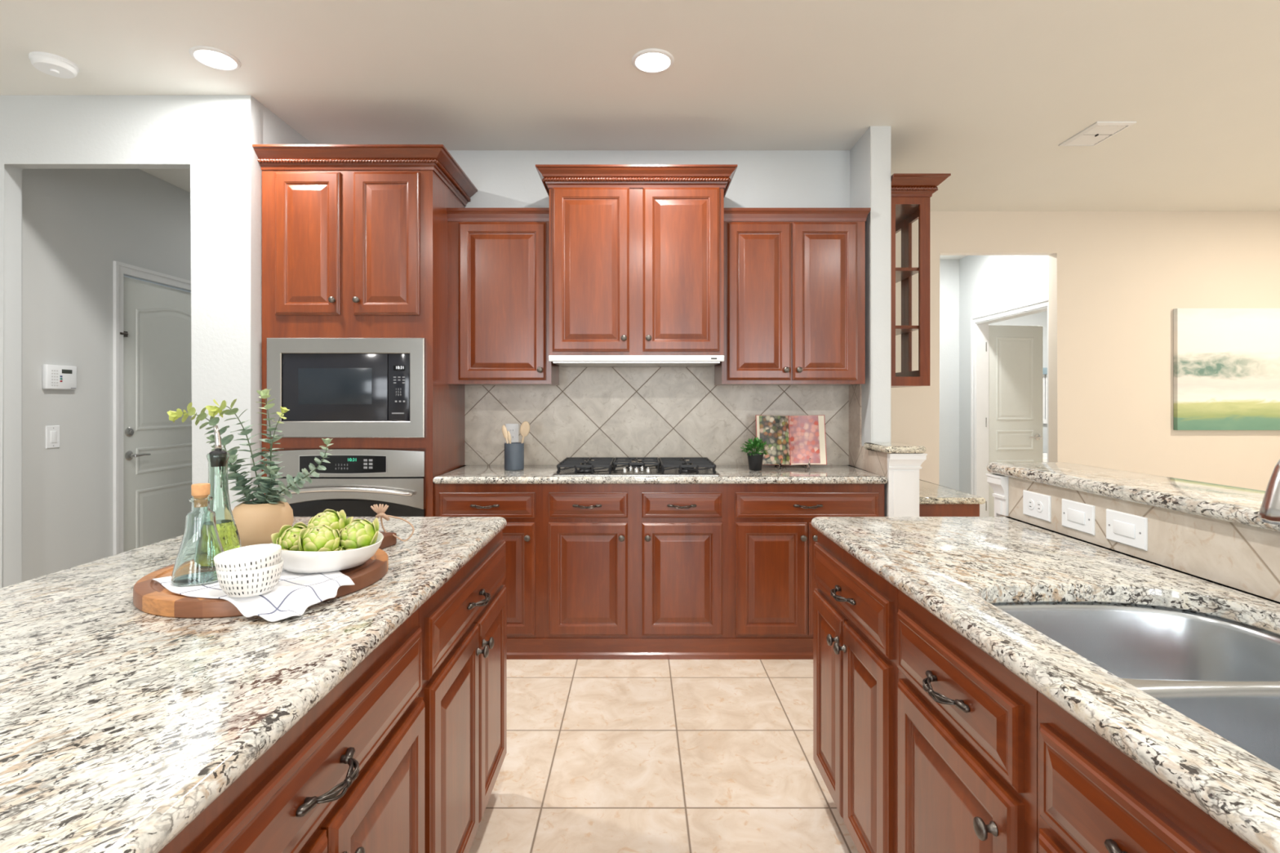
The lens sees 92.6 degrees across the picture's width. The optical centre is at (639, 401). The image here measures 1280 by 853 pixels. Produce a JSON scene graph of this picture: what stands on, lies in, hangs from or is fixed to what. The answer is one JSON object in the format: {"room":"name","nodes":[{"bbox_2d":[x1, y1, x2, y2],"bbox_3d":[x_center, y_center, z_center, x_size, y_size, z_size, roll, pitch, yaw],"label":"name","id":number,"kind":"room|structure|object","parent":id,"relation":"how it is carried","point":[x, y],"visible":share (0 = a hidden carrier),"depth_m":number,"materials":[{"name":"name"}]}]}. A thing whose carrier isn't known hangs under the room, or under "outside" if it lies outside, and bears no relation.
{"room":"kitchen","nodes":[
{"label":"kitchen","id":0,"kind":"room"},
{"bbox_2d":[22,168,191,582],"bbox_3d":[-3.260,-0.107,4.585,0.120,2.795,3.030,0,0,0],"label":"wall","id":1,"kind":"structure","parent":0,"point":[76,223],"depth_m":3.48,"materials":[{"name":"grey paint"}]},
{"bbox_2d":[45,425,59,448],"bbox_3d":[-3.196,0.195,3.332,0.009,0.122,0.078,0,0,0],"label":"light switch","id":2,"kind":"object","parent":1,"relation":"attached to","point":[52,433],"visible":1,"depth_m":3.33,"materials":[{"name":"white plastic"}]},
{"bbox_2d":[42,364,76,389],"bbox_3d":[-3.185,-0.131,3.361,0.030,0.132,0.177,0,0,0],"label":"alarm keypad","id":3,"kind":"object","parent":1,"relation":"attached to","point":[54,376],"visible":1,"depth_m":3.34,"materials":[{"name":"white plastic"}]},
{"bbox_2d":[51,369,57,386],"bbox_3d":[-3.171,-0.125,3.316,0.001,0.087,0.037,0,0,0],"label":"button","id":4,"kind":"object","parent":3,"relation":"attached to","point":[54,372],"depth_m":3.32,"materials":[{"name":"white plastic"}]},
{"bbox_2d":[112,261,191,555],"bbox_3d":[-3.190,0.218,4.239,0.020,2.143,1.048,0,0,0],"label":"trim","id":5,"kind":"structure","parent":1,"relation":"attached to","point":[119,268],"depth_m":3.75,"materials":[{"name":"white wood"}]},
{"bbox_2d":[120,275,191,551],"bbox_3d":[-3.205,0.252,4.222,0.089,2.064,0.941,0,0,0],"label":"door","id":6,"kind":"structure","parent":1,"relation":"in","point":[157,332],"depth_m":4.07,"materials":[{"name":"white paint"}]},
{"bbox_2d":[0,95,262,588],"bbox_3d":[-3.093,-0.107,3.021,2.414,2.795,0.109,0,0,0],"label":"wall","id":7,"kind":"structure","parent":0,"point":[213,137],"depth_m":2.97,"materials":[{"name":"white paint"}]},
{"bbox_2d":[262,105,312,144],"bbox_3d":[-1.944,-0.107,4.510,0.114,2.795,2.980,0,0,0],"label":"wall","id":8,"kind":"structure","parent":0,"point":[276,131],"depth_m":3.19,"materials":[{"name":"white paint"}]},
{"bbox_2d":[0,0,1279,259],"bbox_3d":[1.300,-1.535,2.200,11.400,0.100,13.600,0,0,0],"label":"ceiling","id":9,"kind":"structure","parent":0,"point":[984,94],"depth_m":2.77,"materials":[{"name":"paint"}]},
{"bbox_2d":[28,51,79,78],"bbox_3d":[-2.560,-1.461,2.675,0.160,0.048,0.160,0,0,0],"label":"smoke detector","id":10,"kind":"object","parent":9,"relation":"attached to","point":[52,64],"visible":1,"depth_m":2.65,"materials":[{"name":"white plastic"}]},
{"bbox_2d":[189,45,241,71],"bbox_3d":[-1.834,-1.480,2.646,0.186,0.009,0.186,0,0,0],"label":"recessed light","id":11,"kind":"object","parent":9,"relation":"in","point":[212,57],"visible":1,"depth_m":2.64,"materials":[{"name":"white"}]},
{"bbox_2d":[631,48,674,73],"bbox_3d":[0.059,-1.480,2.666,0.186,0.009,0.186,0,0,0],"label":"recessed light","id":12,"kind":"object","parent":9,"relation":"in","point":[652,60],"visible":1,"depth_m":2.66,"materials":[{"name":"white"}]},
{"bbox_2d":[1057,121,1136,146],"bbox_3d":[2.535,-1.477,3.395,0.210,0.016,0.300,0,0,0],"label":"ceiling vent","id":13,"kind":"object","parent":9,"relation":"in","point":[1098,132],"visible":1,"depth_m":3.37,"materials":[{"name":"white metal"}]},
{"bbox_2d":[447,150,849,465],"bbox_3d":[-0.300,-0.107,3.676,3.200,2.795,0.128,0,0,0],"label":"wall","id":14,"kind":"structure","parent":0,"point":[615,412],"depth_m":3.61,"materials":[{"name":"tile"}]},
{"bbox_2d":[446,208,559,385],"bbox_3d":[-0.752,-0.564,3.425,0.557,0.941,0.370,0,0,0],"label":"upper cabinet","id":15,"kind":"object","parent":14,"relation":"attached to","point":[499,258],"visible":0.97,"depth_m":3.27,"materials":[{"name":"brown wood"}]},
{"bbox_2d":[505,423,518,443],"bbox_3d":[-0.752,0.192,3.608,0.078,0.118,0.008,0,0,0],"label":"power outlet","id":16,"kind":"object","parent":14,"relation":"attached to","point":[513,428],"visible":0.82,"depth_m":3.61,"materials":[{"name":"white plastic"}]},
{"bbox_2d":[509,427,514,433],"bbox_3d":[-0.752,0.172,3.605,0.033,0.033,0.003,0,0,0],"label":"receptacle","id":17,"kind":"object","parent":16,"relation":"attached to","point":[511,429],"depth_m":3.60,"materials":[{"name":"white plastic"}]},
{"bbox_2d":[535,164,737,355],"bbox_3d":[-0.015,-0.728,3.374,1.038,0.974,0.472,0,0,0],"label":"upper cabinet","id":18,"kind":"object","parent":14,"relation":"attached to","point":[637,251],"visible":1,"depth_m":3.18,"materials":[{"name":"brown wood"}]},
{"bbox_2d":[548,355,724,367],"bbox_3d":[-0.015,-0.220,3.388,0.914,0.039,0.424,0,0,0],"label":"range hood","id":19,"kind":"object","parent":18,"relation":"attached to","point":[563,361],"visible":1,"depth_m":3.18,"materials":[{"name":"white metal"}]},
{"bbox_2d":[714,208,871,385],"bbox_3d":[0.841,-0.564,3.425,0.793,0.941,0.370,0,0,0],"label":"upper cabinet","id":20,"kind":"object","parent":14,"relation":"attached to","point":[794,278],"visible":0.99,"depth_m":3.27,"materials":[{"name":"brown wood"}]},
{"bbox_2d":[468,659,858,852],"bbox_3d":[1.300,1.340,2.200,11.400,0.100,13.600,0,0,0],"label":"floor","id":21,"kind":"structure","parent":0,"point":[602,756],"depth_m":2.19,"materials":[{"name":"beige tile"}]},
{"bbox_2d":[159,608,424,852],"bbox_3d":[-0.827,0.852,0.856,0.856,0.876,0.808,0,0,0],"label":"base cabinet","id":22,"kind":"object","parent":21,"relation":"on","point":[348,776],"visible":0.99,"depth_m":0.92,"materials":[{"name":"brown wood"}]},
{"bbox_2d":[252,144,477,516],"bbox_3d":[-1.420,0.020,3.295,0.928,2.540,0.640,0,0,0],"label":"oven tower","id":23,"kind":"object","parent":21,"relation":"on","point":[355,237],"visible":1,"depth_m":3.04,"materials":[{"name":"brown wood"}]},
{"bbox_2d":[265,448,425,516],"bbox_3d":[-1.458,0.599,3.014,0.781,0.722,0.111,0,0,0],"label":"oven","id":24,"kind":"object","parent":23,"relation":"in","point":[353,481],"visible":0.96,"depth_m":3.02,"materials":[{"name":"silver metal"}]},
{"bbox_2d":[283,476,422,477],"bbox_3d":[-1.458,0.610,3.059,0.741,0.700,0.019,0,0,0],"label":"oven","id":25,"kind":"object","parent":24,"relation":"in","point":[283,477],"depth_m":3.05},
{"bbox_2d":[363,459,372,468],"bbox_3d":[-1.339,0.310,3.017,0.044,0.047,0.001,0,0,0],"label":"print","id":26,"kind":"object","parent":24,"relation":"attached to","point":[367,464],"depth_m":3.02,"materials":[{"name":"grey plastic"}]},
{"bbox_2d":[266,337,425,437],"bbox_3d":[-1.458,-0.067,3.047,0.781,0.495,0.043,0,0,0],"label":"trim frame","id":27,"kind":"object","parent":23,"relation":"in","point":[328,387],"visible":1,"depth_m":3.03,"materials":[{"name":"silver metal"}]},
{"bbox_2d":[283,353,409,421],"bbox_3d":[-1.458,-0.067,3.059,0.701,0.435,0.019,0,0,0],"label":"microwave","id":28,"kind":"object","parent":27,"relation":"in","point":[317,387],"depth_m":3.03,"materials":[{"name":"black glass"}]},
{"bbox_2d":[393,376,404,383],"bbox_3d":[-1.192,-0.105,3.034,0.057,0.033,0.001,0,0,0],"label":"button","id":29,"kind":"object","parent":27,"relation":"attached to","point":[397,380],"depth_m":3.03,"materials":[{"name":"grey plastic"}]},
{"bbox_2d":[418,530,506,852],"bbox_3d":[-0.827,0.852,1.646,0.856,0.876,0.768,0,0,0],"label":"base cabinet","id":30,"kind":"object","parent":21,"relation":"on","point":[464,624],"visible":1,"depth_m":1.54,"materials":[{"name":"brown wood"}]},
{"bbox_2d":[434,483,542,659],"bbox_3d":[-0.758,0.852,3.312,0.546,0.876,0.596,0,0,0],"label":"base cabinet","id":31,"kind":"object","parent":21,"relation":"on","point":[521,505],"visible":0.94,"depth_m":3.06,"materials":[{"name":"brown wood"}]},
{"bbox_2d":[542,484,728,659],"bbox_3d":[-0.019,0.852,3.312,0.932,0.876,0.596,0,0,0],"label":"base cabinet","id":32,"kind":"object","parent":21,"relation":"on","point":[631,571],"visible":1,"depth_m":3.06,"materials":[{"name":"brown wood"}]},
{"bbox_2d":[728,484,884,659],"bbox_3d":[0.839,0.852,3.312,0.784,0.876,0.596,0,0,0],"label":"base cabinet","id":33,"kind":"object","parent":21,"relation":"on","point":[772,537],"visible":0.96,"depth_m":3.06,"materials":[{"name":"brown wood"}]},
{"bbox_2d":[432,465,887,484],"bbox_3d":[0.104,0.395,3.323,2.266,0.037,0.576,0,0,0],"label":"countertop","id":34,"kind":"structure","parent":33,"relation":"on","point":[465,474],"depth_m":3.05,"materials":[{"name":"stone"}]},
{"bbox_2d":[504,442,524,471],"bbox_3d":[-0.688,0.303,3.360,0.107,0.146,0.107,0,0,0],"label":"utensil crock","id":35,"kind":"object","parent":34,"relation":"on","point":[513,451],"visible":1,"depth_m":3.31,"materials":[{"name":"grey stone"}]},
{"bbox_2d":[502,425,508,443],"bbox_3d":[-0.725,0.249,3.376,0.077,0.234,0.016,0,0,24],"label":"wooden spoon","id":36,"kind":"object","parent":35,"relation":"in","point":[504,432],"visible":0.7,"depth_m":3.38,"materials":[{"name":"brown wood"}]},
{"bbox_2d":[507,431,511,443],"bbox_3d":[-0.709,0.266,3.386,0.051,0.201,0.013,0,0,16],"label":"wooden spoon","id":37,"kind":"object","parent":35,"relation":"in","point":[508,433],"visible":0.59,"depth_m":3.38,"materials":[{"name":"brown wood"}]},
{"bbox_2d":[520,421,529,443],"bbox_3d":[-0.640,0.238,3.374,0.074,0.255,0.013,0,0,-6],"label":"wooden spoon","id":38,"kind":"object","parent":35,"relation":"in","point":[525,426],"visible":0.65,"depth_m":3.37,"materials":[{"name":"brown wood"}]},
{"bbox_2d":[552,457,719,475],"bbox_3d":[-0.015,0.351,3.330,0.850,0.050,0.490,0,0,0],"label":"gas cooktop","id":39,"kind":"object","parent":34,"relation":"in","point":[569,466],"visible":1,"depth_m":3.23,"materials":[{"name":"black metal"}]},
{"bbox_2d":[740,436,769,471],"bbox_3d":[0.628,0.284,3.341,0.184,0.183,0.170,0,0,0],"label":"potted plant","id":40,"kind":"object","parent":34,"relation":"on","point":[755,459],"visible":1,"depth_m":3.31,"materials":[{"name":"green plant"}]},
{"bbox_2d":[773,457,810,468],"bbox_3d":[0.860,0.325,3.454,0.185,0.102,0.153,0,0,0],"label":"book stand","id":41,"kind":"object","parent":34,"relation":"on","point":[780,465],"visible":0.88,"depth_m":3.46,"materials":[{"name":"black metal"}]},
{"bbox_2d":[755,414,826,465],"bbox_3d":[0.857,0.221,3.471,0.392,0.285,0.086,0,0,0],"label":"open cookbook","id":42,"kind":"object","parent":41,"relation":"on","point":[795,439],"visible":0.91,"depth_m":3.46,"materials":[{"name":"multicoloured paper"}]},
{"bbox_2d":[759,415,790,464],"bbox_3d":[0.769,0.221,3.468,0.176,0.276,0.037,0,-9,0],"label":"photo","id":43,"kind":"object","parent":42,"relation":"attached to","point":[775,430],"depth_m":3.46},
{"bbox_2d":[789,415,820,463],"bbox_3d":[0.937,0.218,3.469,0.160,0.270,0.037,0,-9,0],"label":"photo","id":44,"kind":"object","parent":42,"relation":"attached to","point":[804,430],"depth_m":3.46},
{"bbox_2d":[813,530,897,852],"bbox_3d":[0.852,0.852,1.681,0.656,0.876,0.618,0,0,0],"label":"base cabinet","id":45,"kind":"object","parent":21,"relation":"on","point":[855,609],"visible":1,"depth_m":1.59,"materials":[{"name":"brown wood"}]},
{"bbox_2d":[919,504,979,516],"bbox_3d":[1.634,0.932,4.075,0.540,0.715,1.349,0,0,0],"label":"desk","id":46,"kind":"object","parent":21,"relation":"on","point":[925,510],"visible":0.02,"depth_m":3.42,"materials":[{"name":"brown wood"}]},
{"bbox_2d":[919,479,986,504],"bbox_3d":[1.647,0.555,4.080,0.566,0.037,1.380,0,0,0],"label":"countertop","id":47,"kind":"structure","parent":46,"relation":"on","point":[930,493],"depth_m":3.44,"materials":[{"name":"beige stone"}]},
{"bbox_2d":[897,589,1037,852],"bbox_3d":[0.852,0.852,1.131,0.656,0.876,0.478,0,0,0],"label":"base cabinet","id":48,"kind":"object","parent":21,"relation":"on","point":[967,724],"visible":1,"depth_m":1.08,"materials":[{"name":"brown wood"}]},
{"bbox_2d":[1043,453,1047,462],"bbox_3d":[5.750,1.000,8.000,1.500,0.580,0.800,0,0,0],"label":"bathtub","id":49,"kind":"object","parent":21,"relation":"on","point":[1045,455],"visible":0.06,"depth_m":8.32,"materials":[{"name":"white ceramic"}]},
{"bbox_2d":[1037,691,1259,852],"bbox_3d":[0.852,0.852,0.490,0.656,0.876,0.800,0,0,0],"label":"base cabinet","id":50,"kind":"object","parent":21,"relation":"on","point":[1092,797],"visible":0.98,"depth_m":0.75,"materials":[{"name":"brown wood"}]},
{"bbox_3d":[0.852,0.852,-0.387,0.656,0.876,0.950,0,0,0],"label":"base cabinet","id":51,"kind":"object","parent":21,"relation":"on","visible":0},
{"bbox_2d":[811,515,1279,852],"bbox_3d":[0.880,0.395,0.553,0.650,0.037,2.906,0,0,0],"label":"countertop","id":52,"kind":"structure","parent":51,"relation":"on","point":[954,568],"depth_m":1.16,"materials":[{"name":"stone"}]},
{"bbox_2d":[991,601,1279,769],"bbox_3d":[0.882,0.514,0.825,0.535,0.199,0.930,0,0,0],"label":"sink","id":53,"kind":"object","parent":52,"relation":"in","point":[1223,674],"visible":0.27,"depth_m":1.18,"materials":[{"name":"silver metal"}]},
{"bbox_2d":[1257,458,1279,524],"bbox_3d":[0.982,0.136,0.727,0.408,0.481,0.119,0,0,0],"label":"faucet","id":54,"kind":"object","parent":52,"relation":"on","point":[1269,511],"visible":1,"depth_m":0.76,"materials":[{"name":"silver metal"}]},
{"bbox_2d":[938,259,959,490],"bbox_3d":[2.785,-0.107,6.460,1.370,2.795,0.120,0,0,0],"label":"wall","id":55,"kind":"structure","parent":0,"point":[948,475],"depth_m":6.40,"materials":[{"name":"white paint"}]},
{"bbox_2d":[959,255,1048,493],"bbox_3d":[3.408,-0.107,5.640,0.115,2.795,1.520,0,0,0],"label":"wall","id":56,"kind":"structure","parent":0,"point":[987,283],"depth_m":5.97,"materials":[{"name":"white paint"}]},
{"bbox_2d":[970,297,1048,516],"bbox_3d":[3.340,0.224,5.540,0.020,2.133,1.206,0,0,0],"label":"trim","id":57,"kind":"structure","parent":56,"relation":"attached to","point":[1044,302],"depth_m":6.08,"materials":[{"name":"white wood"}]},
{"bbox_2d":[985,324,1043,516],"bbox_3d":[3.735,0.265,6.095,0.640,2.039,0.089,0,0,-6],"label":"door","id":58,"kind":"structure","parent":56,"relation":"in","point":[1015,353],"depth_m":6.10,"materials":[{"name":"white paint"}]},
{"bbox_2d":[988,311,1047,453],"bbox_3d":[5.050,-0.107,8.560,3.300,2.795,0.120,0,0,0],"label":"wall","id":59,"kind":"structure","parent":0,"point":[1039,318],"depth_m":8.50,"materials":[{"name":"white paint"}]},
{"bbox_2d":[1043,374,1047,423],"bbox_3d":[5.660,-0.070,8.480,0.820,0.760,0.040,0,0,0],"label":"window","id":60,"kind":"structure","parent":59,"relation":"in","point":[1045,420],"depth_m":8.48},
{"bbox_2d":[1043,368,1047,374],"bbox_3d":[5.670,-0.415,8.440,0.900,0.090,0.040,0,0,0],"label":"window valance","id":61,"kind":"object","parent":60,"relation":"attached to","point":[1045,370],"visible":0.02,"depth_m":8.42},
{"bbox_2d":[891,211,1279,491],"bbox_3d":[3.975,-0.107,4.832,5.450,2.795,0.115,0,0,0],"label":"wall","id":62,"kind":"structure","parent":0,"point":[1117,280],"depth_m":4.78,"materials":[{"name":"beige paint"}]},
{"bbox_2d":[1173,308,1279,430],"bbox_3d":[4.780,-0.247,4.754,1.220,0.945,0.036,0,0,0],"label":"canvas painting","id":63,"kind":"object","parent":62,"relation":"attached to","point":[1226,362],"visible":1,"depth_m":4.74},
{"bbox_3d":[1.272,0.768,0.428,0.117,1.044,3.255,0,0,0],"label":"wall","id":64,"kind":"structure","parent":0,"visible":0},
{"bbox_2d":[986,473,1008,515],"bbox_3d":[1.195,0.310,2.037,0.036,0.129,0.082,0,0,0],"label":"corbel","id":65,"kind":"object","parent":64,"relation":"attached to","point":[999,483],"depth_m":2.02,"materials":[{"name":"white wood"}]},
{"bbox_2d":[994,497,999,516],"bbox_3d":[1.265,0.768,2.061,0.130,1.044,0.012,0,0,0],"label":"trim","id":66,"kind":"structure","parent":64,"relation":"attached to","point":[996,514],"depth_m":2.06,"materials":[{"name":"white wood"}]},
{"bbox_2d":[848,126,1279,602],"bbox_3d":[1.284,-0.107,1.800,0.157,2.795,6.000,0,0,0],"label":"wall","id":67,"kind":"structure","parent":64,"relation":"attached to","point":[1244,557],"depth_m":1.95,"materials":[{"name":"paint"}]},
{"bbox_2d":[863,442,925,453],"bbox_3d":[1.313,0.240,3.150,0.203,0.035,0.299,0,0,0],"label":"ledge cap","id":68,"kind":"object","parent":67,"relation":"attached to","point":[886,447],"visible":1,"depth_m":3.03,"materials":[{"name":"beige stone"}]},
{"bbox_2d":[887,453,927,516],"bbox_3d":[1.329,0.775,3.032,0.184,1.030,0.036,0,0,0],"label":"trim","id":69,"kind":"structure","parent":67,"relation":"attached to","point":[903,468],"depth_m":3.03,"materials":[{"name":"white wood"}]},
{"bbox_2d":[891,173,951,387],"bbox_3d":[1.516,-0.652,3.587,0.305,1.136,0.625,0,0,0],"label":"upper cabinet","id":70,"kind":"object","parent":67,"relation":"attached to","point":[911,193],"visible":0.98,"depth_m":3.35,"materials":[{"name":"brown wood"}]},
{"bbox_2d":[1022,489,1051,522],"bbox_3d":[1.201,0.316,1.851,0.008,0.076,0.124,0,0,0],"label":"power outlet","id":71,"kind":"object","parent":67,"relation":"attached to","point":[1037,505],"visible":1,"depth_m":1.84,"materials":[{"name":"white plastic"}]},
{"bbox_2d":[1026,498,1034,510],"bbox_3d":[1.198,0.316,1.871,0.003,0.033,0.033,0,0,0],"label":"receptacle","id":72,"kind":"object","parent":71,"relation":"attached to","point":[1030,502],"depth_m":1.87,"materials":[{"name":"white plastic"}]},
{"bbox_2d":[1035,501,1043,511],"bbox_3d":[1.198,0.316,1.831,0.003,0.033,0.033,0,0,0],"label":"receptacle","id":73,"kind":"object","parent":71,"relation":"attached to","point":[1039,504],"depth_m":1.83,"materials":[{"name":"white plastic"}]},
{"bbox_2d":[1062,498,1095,535],"bbox_3d":[1.200,0.316,1.677,0.009,0.078,0.122,0,0,0],"label":"light switch","id":74,"kind":"object","parent":67,"relation":"attached to","point":[1077,516],"visible":1,"depth_m":1.67,"materials":[{"name":"white plastic"}]},
{"bbox_2d":[1106,508,1147,551],"bbox_3d":[1.200,0.316,1.511,0.009,0.078,0.124,0,0,0],"label":"light switch","id":75,"kind":"object","parent":67,"relation":"attached to","point":[1127,529],"visible":1,"depth_m":1.50,"materials":[{"name":"white plastic"}]},
{"bbox_2d":[986,462,1279,532],"bbox_3d":[1.317,0.226,0.445,0.285,0.037,3.290,0,0,0],"label":"bar","id":76,"kind":"object","parent":64,"relation":"on","point":[1239,505],"visible":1,"depth_m":1.48,"materials":[{"name":"stone"}]},
{"bbox_3d":[-0.827,0.852,-0.225,0.856,0.876,1.350,0,0,0],"label":"base cabinet","id":77,"kind":"object","parent":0,"visible":0},
{"bbox_2d":[0,516,506,852],"bbox_3d":[-0.864,0.395,0.553,0.872,0.037,2.906,0,0,0],"label":"countertop","id":78,"kind":"structure","parent":77,"relation":"on","point":[121,723],"depth_m":0.81,"materials":[{"name":"stone"}]},
{"bbox_2d":[231,500,293,546],"bbox_3d":[-0.988,0.320,1.600,0.149,0.113,0.145,0,0,0],"label":"round vase","id":79,"kind":"object","parent":78,"relation":"on","point":[255,524],"visible":0.66,"depth_m":1.54,"materials":[{"name":"beige ceramic"}]},
{"bbox_2d":[167,402,260,504],"bbox_3d":[-1.102,0.179,1.601,0.246,0.354,0.083,0,0,0],"label":"branch","id":80,"kind":"object","parent":79,"relation":"in","point":[173,415],"visible":0.73,"depth_m":1.60,"materials":[{"name":"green plant"}]},
{"bbox_2d":[205,434,256,501],"bbox_3d":[-1.066,0.222,1.601,0.149,0.270,0.057,0,0,0],"label":"branch","id":81,"kind":"object","parent":79,"relation":"in","point":[211,437],"visible":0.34,"depth_m":1.60,"materials":[{"name":"green plant"}]},
{"bbox_2d":[204,399,269,503],"bbox_3d":[-1.040,0.175,1.596,0.160,0.363,0.085,0,0,-20],"label":"branch","id":82,"kind":"object","parent":79,"relation":"in","point":[213,411],"visible":0.82,"depth_m":1.59,"materials":[{"name":"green plant"}]},
{"bbox_2d":[227,453,262,504],"bbox_3d":[-1.026,0.247,1.586,0.100,0.220,0.072,0,0,-24],"label":"branch","id":83,"kind":"object","parent":79,"relation":"in","point":[233,458],"visible":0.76,"depth_m":1.58,"materials":[{"name":"green plant"}]},
{"bbox_2d":[253,465,283,503],"bbox_3d":[-0.969,0.262,1.591,0.084,0.190,0.077,0,0,0],"label":"branch","id":84,"kind":"object","parent":79,"relation":"in","point":[264,486],"visible":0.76,"depth_m":1.58,"materials":[{"name":"green plant"}]},
{"bbox_2d":[252,388,284,504],"bbox_3d":[-0.970,0.162,1.601,0.074,0.389,0.072,0,0,-25],"label":"branch","id":85,"kind":"object","parent":79,"relation":"in","point":[264,393],"visible":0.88,"depth_m":1.59,"materials":[{"name":"green plant"}]},
{"bbox_2d":[258,406,288,503],"bbox_3d":[-0.952,0.185,1.598,0.079,0.343,0.055,0,0,0],"label":"branch","id":86,"kind":"object","parent":79,"relation":"in","point":[283,410],"visible":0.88,"depth_m":1.59,"materials":[{"name":"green plant"}]},
{"bbox_2d":[262,438,333,503],"bbox_3d":[-0.896,0.227,1.600,0.188,0.259,0.067,0,0,0],"label":"branch","id":87,"kind":"object","parent":79,"relation":"in","point":[300,478],"visible":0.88,"depth_m":1.60,"materials":[{"name":"green plant"}]},
{"bbox_2d":[133,531,396,618],"bbox_3d":[-0.768,0.361,1.340,0.449,0.030,0.570,0,0,0],"label":"cutting board","id":88,"kind":"object","parent":78,"relation":"on","point":[149,596],"visible":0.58,"depth_m":1.11,"materials":[{"name":"brown wood"}]},
{"bbox_2d":[206,425,241,551],"bbox_3d":[-0.884,0.196,1.283,0.086,0.291,0.086,0,0,0],"label":"glass bottle","id":89,"kind":"object","parent":88,"relation":"on","point":[218,459],"visible":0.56,"depth_m":1.27,"materials":[{"name":"clear"}]},
{"bbox_2d":[151,568,355,622],"bbox_3d":[-0.722,0.358,1.162,0.345,0.033,0.263,0,0,41],"label":"tea towel","id":90,"kind":"object","parent":88,"relation":"on","point":[294,593],"visible":0.45,"depth_m":1.10,"materials":[{"name":"white fabric"}]},
{"bbox_2d":[170,483,224,586],"bbox_3d":[-0.838,0.250,1.168,0.092,0.183,0.092,0,0,0],"label":"glass bottle","id":91,"kind":"object","parent":90,"relation":"on","point":[194,565],"visible":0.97,"depth_m":1.15,"materials":[{"name":"clear glass"}]},
{"bbox_2d":[215,557,284,597],"bbox_3d":[-0.692,0.315,1.088,0.102,0.052,0.102,0,0,0],"label":"bowl","id":92,"kind":"object","parent":90,"relation":"on","point":[243,584],"visible":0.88,"depth_m":1.05,"materials":[{"name":"white ceramic"}]},
{"bbox_2d":[213,543,281,571],"bbox_3d":[-0.694,0.292,1.086,0.102,0.057,0.102,0,0,19],"label":"bowl","id":93,"kind":"object","parent":92,"relation":"in","point":[255,557],"visible":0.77,"depth_m":1.08,"materials":[{"name":"white ceramic"}]},
{"bbox_2d":[271,532,383,573],"bbox_3d":[-0.650,0.314,1.270,0.219,0.056,0.197,0,0,-20],"label":"serving bowl","id":94,"kind":"object","parent":88,"relation":"on","point":[296,562],"visible":0.64,"depth_m":1.20,"materials":[{"name":"white ceramic"}]},
{"bbox_2d":[271,521,306,551],"bbox_3d":[-0.719,0.292,1.272,0.080,0.077,0.072,0,0,22],"label":"artichoke","id":95,"kind":"object","parent":94,"relation":"in","point":[287,537],"visible":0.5,"depth_m":1.25,"materials":[{"name":"green food"}]},
{"bbox_2d":[297,524,343,551],"bbox_3d":[-0.650,0.288,1.238,0.088,0.071,0.091,0,0,14],"label":"artichoke","id":96,"kind":"object","parent":94,"relation":"in","point":[322,538],"visible":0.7,"depth_m":1.22,"materials":[{"name":"green food"}]},
{"bbox_2d":[306,509,353,533],"bbox_3d":[-0.664,0.268,1.300,0.094,0.075,0.083,0,0,37],"label":"artichoke","id":97,"kind":"object","parent":94,"relation":"in","point":[335,520],"visible":0.56,"depth_m":1.28,"materials":[{"name":"green food"}]},
{"bbox_2d":[338,517,378,551],"bbox_3d":[-0.586,0.288,1.290,0.088,0.077,0.090,0,0,0],"label":"artichoke","id":98,"kind":"object","parent":94,"relation":"in","point":[360,533],"visible":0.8,"depth_m":1.26,"materials":[{"name":"green food"}]},
{"bbox_2d":[370,503,414,541],"bbox_3d":[-0.633,0.314,1.578,0.109,0.105,0.033,0,0,-42],"label":"cord","id":99,"kind":"object","parent":88,"relation":"hanging from","point":[380,510],"visible":1,"depth_m":1.55,"materials":[{"name":"fabric"}]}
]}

